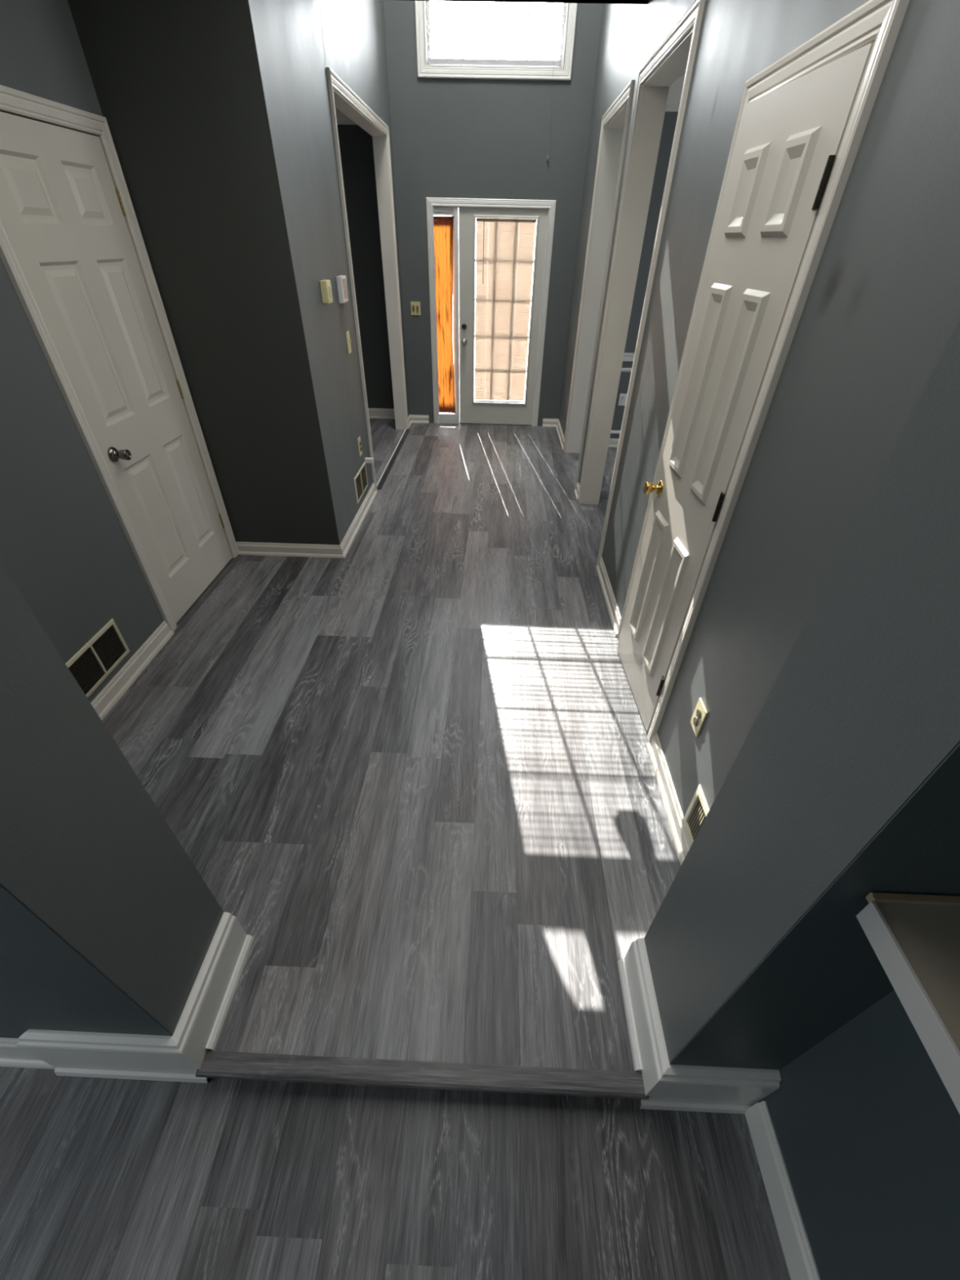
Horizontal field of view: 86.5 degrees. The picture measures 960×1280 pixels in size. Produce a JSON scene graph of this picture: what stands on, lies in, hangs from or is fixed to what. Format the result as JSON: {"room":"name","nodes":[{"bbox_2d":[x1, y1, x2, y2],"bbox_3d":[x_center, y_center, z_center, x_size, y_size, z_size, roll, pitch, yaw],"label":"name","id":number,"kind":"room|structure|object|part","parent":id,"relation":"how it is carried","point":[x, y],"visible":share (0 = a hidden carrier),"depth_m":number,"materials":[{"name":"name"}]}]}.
{"room":"entrance hallway","nodes":[
{"label":"entrance hallway","id":0,"kind":"room"},
{"bbox_2d":[0,0,164,702],"bbox_3d":[-1.746,-0.906,1.607,0.115,2.850,2.625,2,38,1],"label":"wall","id":1,"kind":"structure","parent":0,"point":[64,546],"depth_m":2.00,"materials":[{"name":"grey paint"}]},
{"bbox_2d":[65,617,129,697],"bbox_3d":[-1.708,0.089,2.282,0.008,0.198,0.362,2,38,1],"label":"air vent","id":2,"kind":"object","parent":1,"relation":"in","point":[92,664],"visible":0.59,"depth_m":2.28,"materials":[{"name":"white metal"}]},
{"bbox_2d":[0,111,232,623],"bbox_3d":[-1.648,-1.123,2.517,0.108,2.036,0.774,2,38,1],"label":"door","id":3,"kind":"structure","parent":1,"relation":"in","point":[62,215],"depth_m":2.30,"materials":[{"name":"paint"}]},
{"bbox_3d":[-1.644,-0.848,2.333,0.072,0.067,0.067,2,38,1],"label":"knob","id":4,"kind":"part","parent":3,"relation":"part of","materials":[{"name":"silver metal"}]},
{"bbox_2d":[0,84,238,631],"bbox_3d":[-1.713,-1.149,2.497,0.135,2.113,0.904,2,38,1],"label":"door frame","id":5,"kind":"structure","parent":1,"relation":"attached to","point":[12,100],"depth_m":2.23,"materials":[{"name":"white paint"}]},
{"bbox_2d":[90,620,173,720],"bbox_3d":[-1.712,0.394,2.174,0.027,0.085,1.504,2,38,1],"label":"baseboard","id":6,"kind":"structure","parent":1,"relation":"attached to","point":[119,684],"depth_m":2.48,"materials":[{"name":"white paint"}]},
{"bbox_2d":[67,0,339,545],"bbox_3d":[-1.317,-2.705,1.920,0.834,5.310,0.115,2,38,1],"label":"wall","id":7,"kind":"structure","parent":0,"point":[178,85],"depth_m":2.44,"materials":[{"name":"grey paint"}]},
{"bbox_2d":[248,0,409,544],"bbox_3d":[-0.902,-3.668,3.160,0.115,5.310,3.278,2,38,1],"label":"wall","id":8,"kind":"structure","parent":0,"point":[290,43],"depth_m":2.92,"materials":[{"name":"grey paint"}]},
{"bbox_2d":[235,482,377,558],"bbox_3d":[-1.275,-0.961,3.913,0.746,0.085,1.157,2,38,1],"label":"baseboard","id":9,"kind":"structure","parent":8,"relation":"attached to","point":[340,551],"depth_m":3.48,"materials":[{"name":"white paint"}]},
{"bbox_2d":[320,279,333,303],"bbox_3d":[-0.883,-2.011,2.944,0.046,0.110,0.090,2,38,1],"label":"thermostat","id":10,"kind":"object","parent":8,"relation":"attached to","point":[326,288],"visible":1,"depth_m":2.92,"materials":[{"name":"beige plastic"}]},
{"bbox_2d":[336,275,348,303],"bbox_3d":[-0.876,-2.236,3.251,0.035,0.140,0.124,2,38,1],"label":"thermostat","id":11,"kind":"object","parent":8,"relation":"attached to","point":[340,280],"visible":1,"depth_m":3.22,"materials":[{"name":"white plastic"}]},
{"bbox_2d":[346,330,351,354],"bbox_3d":[-0.888,-2.027,3.475,0.019,0.130,0.075,2,38,1],"label":"light switch","id":12,"kind":"object","parent":8,"relation":"attached to","point":[348,340],"visible":1,"depth_m":3.46,"materials":[{"name":"beige plastic"}]},
{"bbox_2d":[357,435,362,456],"bbox_3d":[-0.906,-1.464,3.858,0.011,0.130,0.072,2,38,1],"label":"wall outlet","id":13,"kind":"object","parent":8,"relation":"attached to","point":[359,437],"visible":1,"depth_m":3.84,"materials":[{"name":"beige plastic"}]},
{"bbox_2d":[353,461,368,503],"bbox_3d":[-0.914,-1.217,3.936,0.008,0.195,0.370,2,38,1],"label":"air vent","id":14,"kind":"object","parent":8,"relation":"in","point":[361,483],"visible":1,"depth_m":3.92,"materials":[{"name":"beige metal"}]},
{"bbox_2d":[326,66,408,490],"bbox_3d":[-0.902,-2.835,4.378,0.136,2.474,1.900,2,38,1],"label":"door frame","id":15,"kind":"structure","parent":8,"relation":"attached to","point":[379,138],"depth_m":4.51,"materials":[{"name":"white paint"}]},
{"bbox_2d":[364,457,373,462],"bbox_3d":[-0.879,-1.425,4.043,0.062,0.034,0.033,2,38,1],"label":"block","id":16,"kind":"object","parent":8,"relation":"attached to","point":[367,460],"visible":1,"depth_m":4.03,"materials":[{"name":"white paint"}]},
{"bbox_2d":[337,124,394,408],"bbox_3d":[-2.398,-3.871,5.399,2.959,2.810,0.100,2,38,1],"label":"wall","id":17,"kind":"structure","parent":0,"point":[356,144],"depth_m":5.24,"materials":[{"name":"grey paint"}]},
{"bbox_2d":[335,107,357,124],"bbox_3d":[-2.330,-4.747,4.591,2.858,0.110,0.085,2,38,1],"label":"ceiling","id":18,"kind":"structure","parent":17,"relation":"attached to","point":[341,118],"depth_m":4.61,"materials":[{"name":"white paint"}]},
{"bbox_2d":[368,408,395,418],"bbox_3d":[-2.375,-2.776,6.175,2.858,0.110,0.027,2,38,1],"label":"baseboard","id":19,"kind":"structure","parent":17,"relation":"attached to","point":[374,413],"depth_m":6.16,"materials":[{"name":"white paint"}]},
{"bbox_2d":[102,417,680,1071],"bbox_3d":[0.091,-0.827,3.862,8.100,0.012,6.398,2,38,1],"label":"floor","id":20,"kind":"structure","parent":0,"point":[413,766],"depth_m":2.10,"materials":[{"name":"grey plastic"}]},
{"bbox_2d":[205,934,253,1050],"bbox_3d":[-0.718,1.008,1.475,0.017,0.020,0.282,2,38,1],"label":"quarter round","id":21,"kind":"object","parent":20,"relation":"on","point":[225,1004],"visible":1,"depth_m":1.46,"materials":[{"name":"white paint"}]},
{"bbox_2d":[376,429,405,485],"bbox_3d":[-0.880,-1.864,5.138,0.011,0.010,1.780,2,38,1],"label":"strip","id":22,"kind":"object","parent":20,"relation":"on","point":[405,429],"visible":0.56,"depth_m":5.03,"materials":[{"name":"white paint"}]},
{"bbox_2d":[377,429,409,489],"bbox_3d":[-0.852,-1.862,5.138,0.044,0.007,1.780,2,38,1],"label":"transition strip","id":23,"kind":"object","parent":20,"relation":"on","point":[388,469],"visible":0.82,"depth_m":4.98,"materials":[{"name":"grey wood"}]},
{"bbox_2d":[195,1050,648,1099],"bbox_3d":[-0.153,1.146,1.343,1.177,0.022,0.053,2,38,1],"label":"step nosing","id":24,"kind":"structure","parent":20,"relation":"attached to","point":[215,1064],"depth_m":1.33,"materials":[{"name":"grey wood"}]},
{"bbox_2d":[617,959,642,1071],"bbox_3d":[0.423,1.054,1.448,0.017,0.020,0.262,2,38,1],"label":"quarter round","id":25,"kind":"object","parent":20,"relation":"on","point":[621,966],"visible":1,"depth_m":1.43,"materials":[{"name":"white paint"}]},
{"bbox_2d":[0,1066,791,1279],"bbox_3d":[-1.117,2.004,0.349,4.100,0.012,3.200,2,38,1],"label":"floor","id":26,"kind":"structure","parent":0,"point":[101,1179],"depth_m":1.24,"materials":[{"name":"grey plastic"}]},
{"bbox_2d":[0,319,959,1070],"bbox_3d":[-1.099,-0.035,0.661,3.980,2.830,0.303,2,38,1],"label":"wall","id":27,"kind":"structure","parent":0,"point":[863,706],"depth_m":0.84,"materials":[{"name":"grey paint"}]},
{"bbox_2d":[0,1029,208,1083],"bbox_3d":[-1.924,1.044,1.335,2.386,0.250,0.040,2,38,1],"label":"baseboard","id":28,"kind":"structure","parent":27,"relation":"attached to","point":[71,1053],"depth_m":1.30,"materials":[{"name":"white paint"}]},
{"bbox_2d":[172,911,246,1068],"bbox_3d":[-0.740,0.960,1.412,0.028,0.170,0.323,2,38,1],"label":"baseboard","id":29,"kind":"structure","parent":27,"relation":"attached to","point":[193,1028],"depth_m":1.38,"materials":[{"name":"white paint"}]},
{"bbox_2d":[624,937,669,1094],"bbox_3d":[0.446,1.011,1.382,0.028,0.170,0.311,2,38,1],"label":"baseboard","id":30,"kind":"structure","parent":27,"relation":"attached to","point":[651,1038],"depth_m":1.34,"materials":[{"name":"white paint"}]},
{"bbox_2d":[640,1064,781,1114],"bbox_3d":[0.571,1.138,1.289,0.289,0.250,0.040,2,38,1],"label":"baseboard","id":31,"kind":"structure","parent":27,"relation":"attached to","point":[726,1090],"depth_m":1.25,"materials":[{"name":"white paint"}]},
{"bbox_2d":[382,0,603,426],"bbox_3d":[0.111,-4.659,4.525,2.025,5.400,0.160,2,38,1],"label":"wall","id":32,"kind":"structure","parent":0,"point":[488,139],"depth_m":4.62,"materials":[{"name":"grey paint"}]},
{"bbox_2d":[410,301,421,315],"bbox_3d":[-0.677,-3.486,5.365,0.102,0.120,0.018,2,38,1],"label":"light switch","id":33,"kind":"object","parent":32,"relation":"attached to","point":[415,306],"visible":1,"depth_m":5.36,"materials":[{"name":"beige plastic"}]},
{"bbox_2d":[408,414,429,427],"bbox_3d":[-0.724,-2.553,5.958,0.230,0.085,0.239,2,38,1],"label":"baseboard","id":34,"kind":"structure","parent":32,"relation":"attached to","point":[424,419],"depth_m":6.04,"materials":[{"name":"white paint"}]},
{"bbox_2d":[433,206,456,423],"bbox_3d":[-0.388,-3.395,5.471,0.252,2.023,0.064,2,38,1],"label":"window","id":35,"kind":"structure","parent":32,"relation":"in","point":[451,418],"depth_m":5.44,"materials":[{"name":"white paint"}]},
{"bbox_3d":[-0.371,-4.128,4.859,0.208,0.080,0.006,2,38,1],"label":"panel moulding","id":36,"kind":"part","parent":35,"relation":"part of","materials":[{"name":"white paint"}]},
{"bbox_2d":[433,215,456,413],"bbox_3d":[-0.388,-3.377,5.457,0.248,1.785,0.023,2,38,1],"label":"curtain","id":37,"kind":"object","parent":35,"relation":"hanging from","point":[443,225],"visible":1,"depth_m":5.37,"materials":[{"name":"orange fabric"}]},
{"bbox_2d":[426,197,555,426],"bbox_3d":[0.088,-3.398,5.482,1.227,2.031,0.150,2,38,1],"label":"door frame","id":38,"kind":"structure","parent":32,"relation":"attached to","point":[431,202],"depth_m":5.16,"materials":[{"name":"white paint"}]},
{"bbox_2d":[414,0,577,80],"bbox_3d":[0.134,-5.306,3.997,1.300,1.269,0.170,2,38,1],"label":"window","id":39,"kind":"structure","parent":32,"relation":"in","point":[441,71],"depth_m":4.29,"materials":[{"name":"white paint"}]},
{"bbox_2d":[426,1,565,160],"bbox_3d":[0.127,-5.053,4.135,1.132,1.698,0.086,2,38,1],"label":"window blind","id":40,"kind":"object","parent":39,"relation":"attached to","point":[430,60],"visible":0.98,"depth_m":4.27,"materials":[{"name":"grey plastic"}]},
{"bbox_3d":[0.123,-4.880,4.306,1.128,0.027,0.028,2,38,1],"label":"rail","id":41,"kind":"part","parent":40,"relation":"part of","materials":[{"name":"white plastic"}]},
{"bbox_3d":[0.133,-5.290,3.985,0.542,1.020,0.029,2,38,1],"label":"ladder cord","id":42,"kind":"part","parent":40,"relation":"part of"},
{"bbox_3d":[0.625,-5.014,4.122,0.011,1.605,0.054,2,38,1],"label":"pull cord","id":43,"kind":"part","parent":40,"relation":"part of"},
{"bbox_2d":[458,207,548,425],"bbox_3d":[0.237,-3.351,5.436,0.918,2.022,0.118,2,38,1],"label":"door","id":44,"kind":"structure","parent":32,"relation":"in","point":[471,411],"depth_m":5.40,"materials":[{"name":"paint"}]},
{"bbox_3d":[-0.174,-3.223,5.522,0.064,0.064,0.068,2,38,1],"label":"knob","id":45,"kind":"part","parent":44,"relation":"part of","materials":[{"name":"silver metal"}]},
{"bbox_2d":[474,217,536,403],"bbox_3d":[0.238,-3.412,5.419,0.583,1.646,0.032,2,38,1],"label":"door blind","id":46,"kind":"object","parent":44,"relation":"attached to","point":[504,247],"visible":1,"depth_m":5.35,"materials":[{"name":"beige fabric"}]},
{"bbox_3d":[0.224,-2.772,5.926,0.579,0.015,0.018,2,38,1],"label":"rail","id":47,"kind":"part","parent":46,"relation":"part of","materials":[{"name":"white plastic"}]},
{"bbox_3d":[0.219,-3.412,5.425,0.303,1.615,0.023,2,38,1],"label":"ladder cord","id":48,"kind":"part","parent":46,"relation":"part of","materials":[{"name":"beige fabric"}]},
{"bbox_3d":[0.237,-3.398,5.403,0.631,1.694,0.012,2,38,1],"label":"glass frame","id":49,"kind":"part","parent":44,"relation":"part of","materials":[{"name":"paint"}]},
{"bbox_2d":[400,0,649,4],"bbox_3d":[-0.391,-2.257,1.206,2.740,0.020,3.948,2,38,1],"label":"ceiling","id":50,"kind":"structure","parent":0,"point":[508,1],"depth_m":2.74,"materials":[{"name":"paint"}]},
{"bbox_2d":[582,111,678,438],"bbox_3d":[2.681,-3.187,4.637,3.219,2.860,0.100,2,38,1],"label":"wall","id":51,"kind":"structure","parent":0,"point":[670,117],"depth_m":4.46,"materials":[{"name":"grey paint"}]},
{"bbox_2d":[580,438,618,447],"bbox_3d":[2.604,-2.067,5.437,3.118,0.085,0.027,2,38,1],"label":"baseboard","id":52,"kind":"structure","parent":51,"relation":"attached to","point":[613,442],"depth_m":5.46,"materials":[{"name":"white paint"}]},
{"bbox_2d":[592,352,634,361],"bbox_3d":[2.614,-2.705,4.934,3.108,0.072,0.030,2,38,1],"label":"chair rail","id":53,"kind":"object","parent":51,"relation":"attached to","point":[628,357],"depth_m":4.95,"materials":[{"name":"white paint"}]},
{"bbox_2d":[610,368,631,434],"bbox_3d":[1.461,-2.429,5.211,0.660,0.625,0.016,2,38,1],"label":"trim","id":54,"kind":"structure","parent":51,"relation":"attached to","point":[626,370],"depth_m":5.04,"materials":[{"name":"white paint"}]},
{"bbox_2d":[617,393,626,405],"bbox_3d":[1.454,-2.450,5.198,0.075,0.113,0.011,2,38,1],"label":"wall outlet","id":55,"kind":"object","parent":51,"relation":"attached to","point":[622,399],"visible":0.97,"depth_m":5.20,"materials":[{"name":"white plastic"}]},
{"bbox_2d":[665,71,685,111],"bbox_3d":[2.644,-4.077,3.802,3.108,0.209,0.119,2,38,1],"label":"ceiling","id":56,"kind":"structure","parent":51,"relation":"attached to","point":[675,90],"depth_m":3.85,"materials":[{"name":"white paint"}]},
{"bbox_2d":[558,0,959,1279],"bbox_3d":[0.888,-1.820,0.921,0.145,5.390,8.955,2,38,1],"label":"wall","id":57,"kind":"structure","parent":0,"point":[881,310],"depth_m":1.12,"materials":[{"name":"grey paint"}]},
{"bbox_2d":[542,418,564,450],"bbox_3d":[0.817,-2.300,5.683,0.183,0.085,0.877,2,38,1],"label":"baseboard","id":58,"kind":"structure","parent":57,"relation":"attached to","point":[546,422],"depth_m":6.00,"materials":[{"name":"white paint"}]},
{"bbox_2d":[573,481,579,500],"bbox_3d":[0.838,-1.280,4.382,0.027,0.085,0.204,2,38,1],"label":"baseboard","id":59,"kind":"structure","parent":57,"relation":"attached to","point":[576,490],"depth_m":4.39,"materials":[{"name":"white paint"}]},
{"bbox_2d":[563,80,634,488],"bbox_3d":[0.959,-2.622,4.161,0.166,2.474,1.105,2,38,1],"label":"door frame","id":60,"kind":"structure","parent":57,"relation":"attached to","point":[613,134],"depth_m":4.22,"materials":[{"name":"white paint"}]},
{"bbox_2d":[595,556,621,635],"bbox_3d":[0.782,-0.289,3.118,0.027,0.085,0.760,2,38,1],"label":"baseboard","id":61,"kind":"structure","parent":57,"relation":"attached to","point":[614,613],"depth_m":3.08,"materials":[{"name":"white paint"}]},
{"bbox_2d":[577,0,705,564],"bbox_3d":[0.913,-1.807,3.120,0.166,2.474,1.120,2,38,1],"label":"door frame","id":62,"kind":"structure","parent":57,"relation":"attached to","point":[655,91],"depth_m":3.06,"materials":[{"name":"white paint"}]},
{"bbox_2d":[646,732,691,865],"bbox_3d":[0.727,0.693,1.865,0.027,0.085,0.860,2,38,1],"label":"baseboard","id":63,"kind":"structure","parent":57,"relation":"attached to","point":[670,801],"depth_m":1.97,"materials":[{"name":"white paint"}]},
{"bbox_2d":[683,784,709,844],"bbox_3d":[0.734,0.668,1.662,0.008,0.205,0.322,2,38,1],"label":"air vent","id":64,"kind":"object","parent":57,"relation":"in","point":[698,809],"visible":0.32,"depth_m":1.74,"materials":[{"name":"beige metal"}]},
{"bbox_2d":[689,697,707,737],"bbox_3d":[0.748,0.267,1.752,0.011,0.120,0.074,2,38,1],"label":"wall outlet","id":65,"kind":"object","parent":57,"relation":"attached to","point":[700,714],"visible":1,"depth_m":1.74,"materials":[{"name":"beige plastic"}]},
{"bbox_2d":[693,716,697,726],"bbox_3d":[0.746,0.282,1.765,0.004,0.033,0.033,2,38,1],"label":"receptacle","id":66,"kind":"object","parent":65,"relation":"attached to","point":[695,718],"depth_m":1.76,"materials":[{"name":"plastic"}]},
{"bbox_2d":[696,708,701,718],"bbox_3d":[0.746,0.252,1.740,0.004,0.033,0.033,2,38,1],"label":"receptacle","id":67,"kind":"object","parent":65,"relation":"attached to","point":[698,710],"depth_m":1.74,"materials":[{"name":"plastic"}]},
{"bbox_2d":[617,42,874,732],"bbox_3d":[0.775,-0.569,1.876,0.165,2.040,0.600,0,38,-1],"label":"door","id":68,"kind":"structure","parent":57,"relation":"in","point":[790,136],"depth_m":1.55,"materials":[{"name":"paint"}]},
{"bbox_3d":[0.720,-0.634,2.128,0.066,0.062,0.062,0,38,-1],"label":"knob","id":69,"kind":"part","parent":68,"relation":"part of","materials":[{"name":"gold metal"}]},
{"bbox_2d":[617,0,909,743],"bbox_3d":[0.778,-0.614,1.883,0.020,2.119,0.783,2,38,1],"label":"door frame","id":70,"kind":"structure","parent":57,"relation":"attached to","point":[879,22],"depth_m":1.26,"materials":[{"name":"white paint"}]},
{"bbox_2d":[745,1101,820,1279],"bbox_3d":[0.658,2.099,0.172,0.014,0.120,2.908,2,38,1],"label":"baseboard","id":71,"kind":"structure","parent":57,"relation":"attached to","point":[796,1247],"depth_m":1.18,"materials":[{"name":"white paint"}]},
{"bbox_2d":[856,892,959,1114],"bbox_3d":[0.608,0.700,0.267,0.213,0.046,1.100,2,38,1],"label":"wall shelf","id":72,"kind":"object","parent":57,"relation":"attached to","point":[915,938],"visible":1,"depth_m":0.63,"materials":[{"name":"white wood"}]},
{"label":"outside","id":73,"kind":"structure","parent":0,"visible":0},
{"bbox_2d":[440,305,530,413],"bbox_3d":[0.458,-7.257,12.424,16.000,0.150,15.475,2,38,1],"label":"ground","id":74,"kind":"structure","parent":73,"point":[452,305],"depth_m":10.62,"materials":[{"name":"brick"}]}
]}

